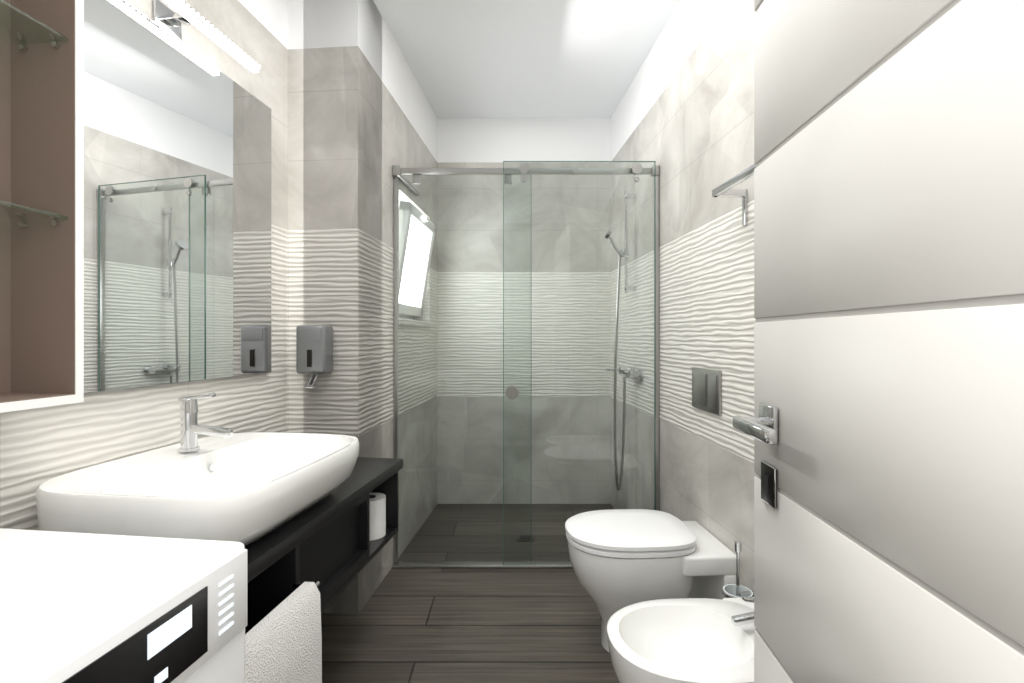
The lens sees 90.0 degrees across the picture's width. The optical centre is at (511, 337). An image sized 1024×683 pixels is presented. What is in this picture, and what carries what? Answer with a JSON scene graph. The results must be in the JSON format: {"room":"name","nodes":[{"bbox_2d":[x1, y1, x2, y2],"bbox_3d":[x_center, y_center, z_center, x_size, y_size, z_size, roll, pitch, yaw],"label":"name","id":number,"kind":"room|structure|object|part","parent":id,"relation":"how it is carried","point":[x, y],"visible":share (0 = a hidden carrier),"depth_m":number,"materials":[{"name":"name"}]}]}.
{"room":"bathroom","nodes":[
{"label":"bathroom","id":0,"kind":"room"},
{"bbox_2d":[0,0,287,529],"bbox_3d":[-1.208,-0.185,0.869,0.150,2.710,2.679,0,0,8],"label":"wall","id":1,"kind":"structure","parent":0,"point":[39,446],"depth_m":1.70,"materials":[{"name":"tile"}]},
{"bbox_2d":[0,0,83,412],"bbox_3d":[-1.051,-0.440,0.826,0.168,1.160,0.596,0,0,7],"label":"wall shelf unit","id":2,"kind":"object","parent":1,"relation":"attached to","point":[41,262],"visible":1,"depth_m":1.10,"materials":[{"name":"white paint"}]},
{"bbox_2d":[19,41,60,227],"bbox_3d":[-1.047,-0.433,0.827,0.091,0.392,0.558,0,0,7],"label":"pin","id":3,"kind":"object","parent":2,"relation":"attached to","point":[56,45],"visible":1,"depth_m":1.09,"materials":[{"name":"silver metal"}]},
{"bbox_2d":[0,2,67,221],"bbox_3d":[-1.051,-0.444,0.826,0.144,0.388,0.552,0,0,7],"label":"glass shelves","id":4,"kind":"object","parent":3,"relation":"on","point":[9,37],"visible":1,"depth_m":1.06,"materials":[{"name":"clear glass"}]},
{"bbox_2d":[84,0,270,393],"bbox_3d":[-1.025,-0.385,1.585,0.022,1.050,0.912,0,0,7],"label":"wall mirror","id":5,"kind":"object","parent":1,"relation":"attached to","point":[177,210],"visible":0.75,"depth_m":1.52,"materials":[{"name":"silver mirror"}]},
{"bbox_2d":[153,0,259,72],"bbox_3d":[-0.968,-0.952,1.525,0.160,0.080,0.589,0,0,0],"label":"sconce","id":6,"kind":"object","parent":1,"relation":"attached to","point":[168,20],"visible":0.96,"depth_m":1.54,"materials":[{"name":"silver metal"}]},
{"bbox_2d":[36,393,402,682],"bbox_3d":[-0.748,0.640,1.537,0.583,0.959,1.224,0,0,7],"label":"bathroom vanity","id":7,"kind":"object","parent":1,"relation":"attached to","point":[309,521],"visible":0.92,"depth_m":1.34,"materials":[{"name":"white ceramic"}]},
{"bbox_2d":[36,393,359,568],"bbox_3d":[-0.777,0.330,1.402,0.591,0.339,0.732,0,0,0],"label":"sink","id":8,"kind":"object","parent":7,"relation":"in","point":[261,491],"depth_m":1.27,"materials":[{"name":"white ceramic"}]},
{"bbox_2d":[186,581,322,682],"bbox_3d":[-0.541,0.873,1.124,0.113,0.493,0.385,0,0,0],"label":"towel","id":9,"kind":"object","parent":7,"relation":"hanging from","point":[285,646],"depth_m":1.18,"materials":[{"name":"white fabric"}]},
{"bbox_2d":[288,0,436,614],"bbox_3d":[-0.700,-0.185,2.965,0.240,2.710,1.595,0,0,5],"label":"wall","id":10,"kind":"structure","parent":0,"point":[408,120],"depth_m":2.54,"materials":[{"name":"tile"}]},
{"bbox_2d":[296,325,332,388],"bbox_3d":[-0.819,0.080,2.122,0.124,0.260,0.102,0,0,5],"label":"soap dispenser","id":11,"kind":"object","parent":10,"relation":"attached to","point":[314,350],"visible":1,"depth_m":2.08,"materials":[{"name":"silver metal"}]},
{"bbox_2d":[398,201,435,327],"bbox_3d":[-0.613,-0.427,3.051,0.238,0.725,0.700,0,0,5],"label":"window","id":12,"kind":"structure","parent":10,"relation":"in","point":[420,254],"depth_m":3.04,"materials":[{"name":"white plastic"}]},
{"bbox_2d":[321,504,617,682],"bbox_3d":[-0.100,1.210,1.650,3.000,0.080,4.500,0,0,0],"label":"floor","id":13,"kind":"structure","parent":0,"point":[473,625],"depth_m":2.13,"materials":[{"name":"brown wood"}]},
{"bbox_2d":[0,528,246,682],"bbox_3d":[-0.730,0.745,0.549,0.647,0.850,0.600,0,0,7],"label":"washing machine","id":14,"kind":"object","parent":13,"relation":"on","point":[89,608],"visible":1,"depth_m":0.67,"materials":[{"name":"white plastic"}]},
{"bbox_2d":[392,161,658,567],"bbox_3d":[0.071,0.138,2.812,1.358,2.065,0.453,0,0,0],"label":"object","id":15,"kind":"object","parent":13,"relation":"on","point":[507,173],"visible":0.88,"depth_m":2.61,"materials":[{"name":"clear glass"}]},
{"bbox_2d":[517,535,534,541],"bbox_3d":[0.080,1.168,2.980,0.100,0.004,0.100,0,0,0],"label":"floor drain","id":16,"kind":"object","parent":13,"relation":"on","point":[524,538],"depth_m":2.97,"materials":[{"name":"grey metal"}]},
{"bbox_2d":[565,509,735,651],"bbox_3d":[0.503,0.942,1.965,0.595,0.457,0.391,0,0,0],"label":"toilet","id":17,"kind":"object","parent":13,"relation":"on","point":[620,559],"visible":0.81,"depth_m":1.82,"materials":[{"name":"white ceramic"}]},
{"bbox_3d":[0.441,0.741,1.961,0.472,0.055,0.384,0,0,0],"label":"seat lid","id":18,"kind":"part","parent":17,"relation":"part of","materials":[{"name":"white plastic"}]},
{"bbox_2d":[607,596,755,682],"bbox_3d":[0.545,0.925,1.339,0.588,0.490,0.385,0,0,0],"label":"bidet","id":19,"kind":"object","parent":13,"relation":"on","point":[693,640],"visible":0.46,"depth_m":1.40,"materials":[{"name":"white ceramic"}]},
{"bbox_2d":[733,0,1023,682],"bbox_3d":[0.455,0.117,0.600,0.120,2.094,0.801,0,0,0],"label":"door","id":20,"kind":"structure","parent":13,"relation":"on","point":[884,426],"depth_m":0.60,"materials":[{"name":"grey paint"}]},
{"bbox_3d":[0.432,0.211,0.876,0.075,0.179,0.164,0,0,0],"label":"handle","id":21,"kind":"part","parent":20,"relation":"part of","materials":[{"name":"silver metal"}]},
{"bbox_2d":[437,118,609,503],"bbox_3d":[0.084,-0.185,3.675,1.516,2.710,0.150,0,0,0],"label":"wall","id":22,"kind":"structure","parent":0,"point":[479,142],"depth_m":3.60,"materials":[{"name":"tile"}]},
{"bbox_2d":[373,0,679,117],"bbox_3d":[-0.100,-1.580,1.650,3.000,0.080,4.500,0,0,0],"label":"ceiling","id":23,"kind":"structure","parent":0,"point":[525,58],"depth_m":2.75,"materials":[{"name":"white paint"}]},
{"bbox_2d":[610,0,755,590],"bbox_3d":[0.886,-0.185,1.655,0.150,2.710,4.207,0,0,-4],"label":"wall","id":24,"kind":"structure","parent":0,"point":[683,116],"depth_m":2.22,"materials":[{"name":"tile"}]},
{"bbox_2d":[603,191,642,490],"bbox_3d":[0.636,0.021,2.979,0.199,1.761,0.210,0,0,0],"label":"shower","id":25,"kind":"object","parent":24,"relation":"attached to","point":[616,369],"depth_m":3.00,"materials":[{"name":"silver metal"}]},
{"bbox_2d":[692,367,720,414],"bbox_3d":[0.778,0.210,2.060,0.016,0.170,0.250,0,0,-4],"label":"flush plate","id":26,"kind":"object","parent":24,"relation":"attached to","point":[706,389],"visible":0.96,"depth_m":2.04,"materials":[{"name":"silver metal"}]},
{"bbox_2d":[712,164,755,225],"bbox_3d":[0.766,-0.446,1.439,0.114,0.122,0.662,0,0,-4],"label":"bar","id":27,"kind":"object","parent":24,"relation":"attached to","point":[724,190],"visible":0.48,"depth_m":1.73,"materials":[{"name":"silver metal"}]},
{"bbox_2d":[722,540,753,597],"bbox_3d":[0.750,0.818,1.667,0.122,0.305,0.094,0,0,0],"label":"brush holder","id":28,"kind":"object","parent":24,"relation":"attached to","point":[737,590],"visible":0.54,"depth_m":1.66,"materials":[{"name":"silver metal"}]}
]}

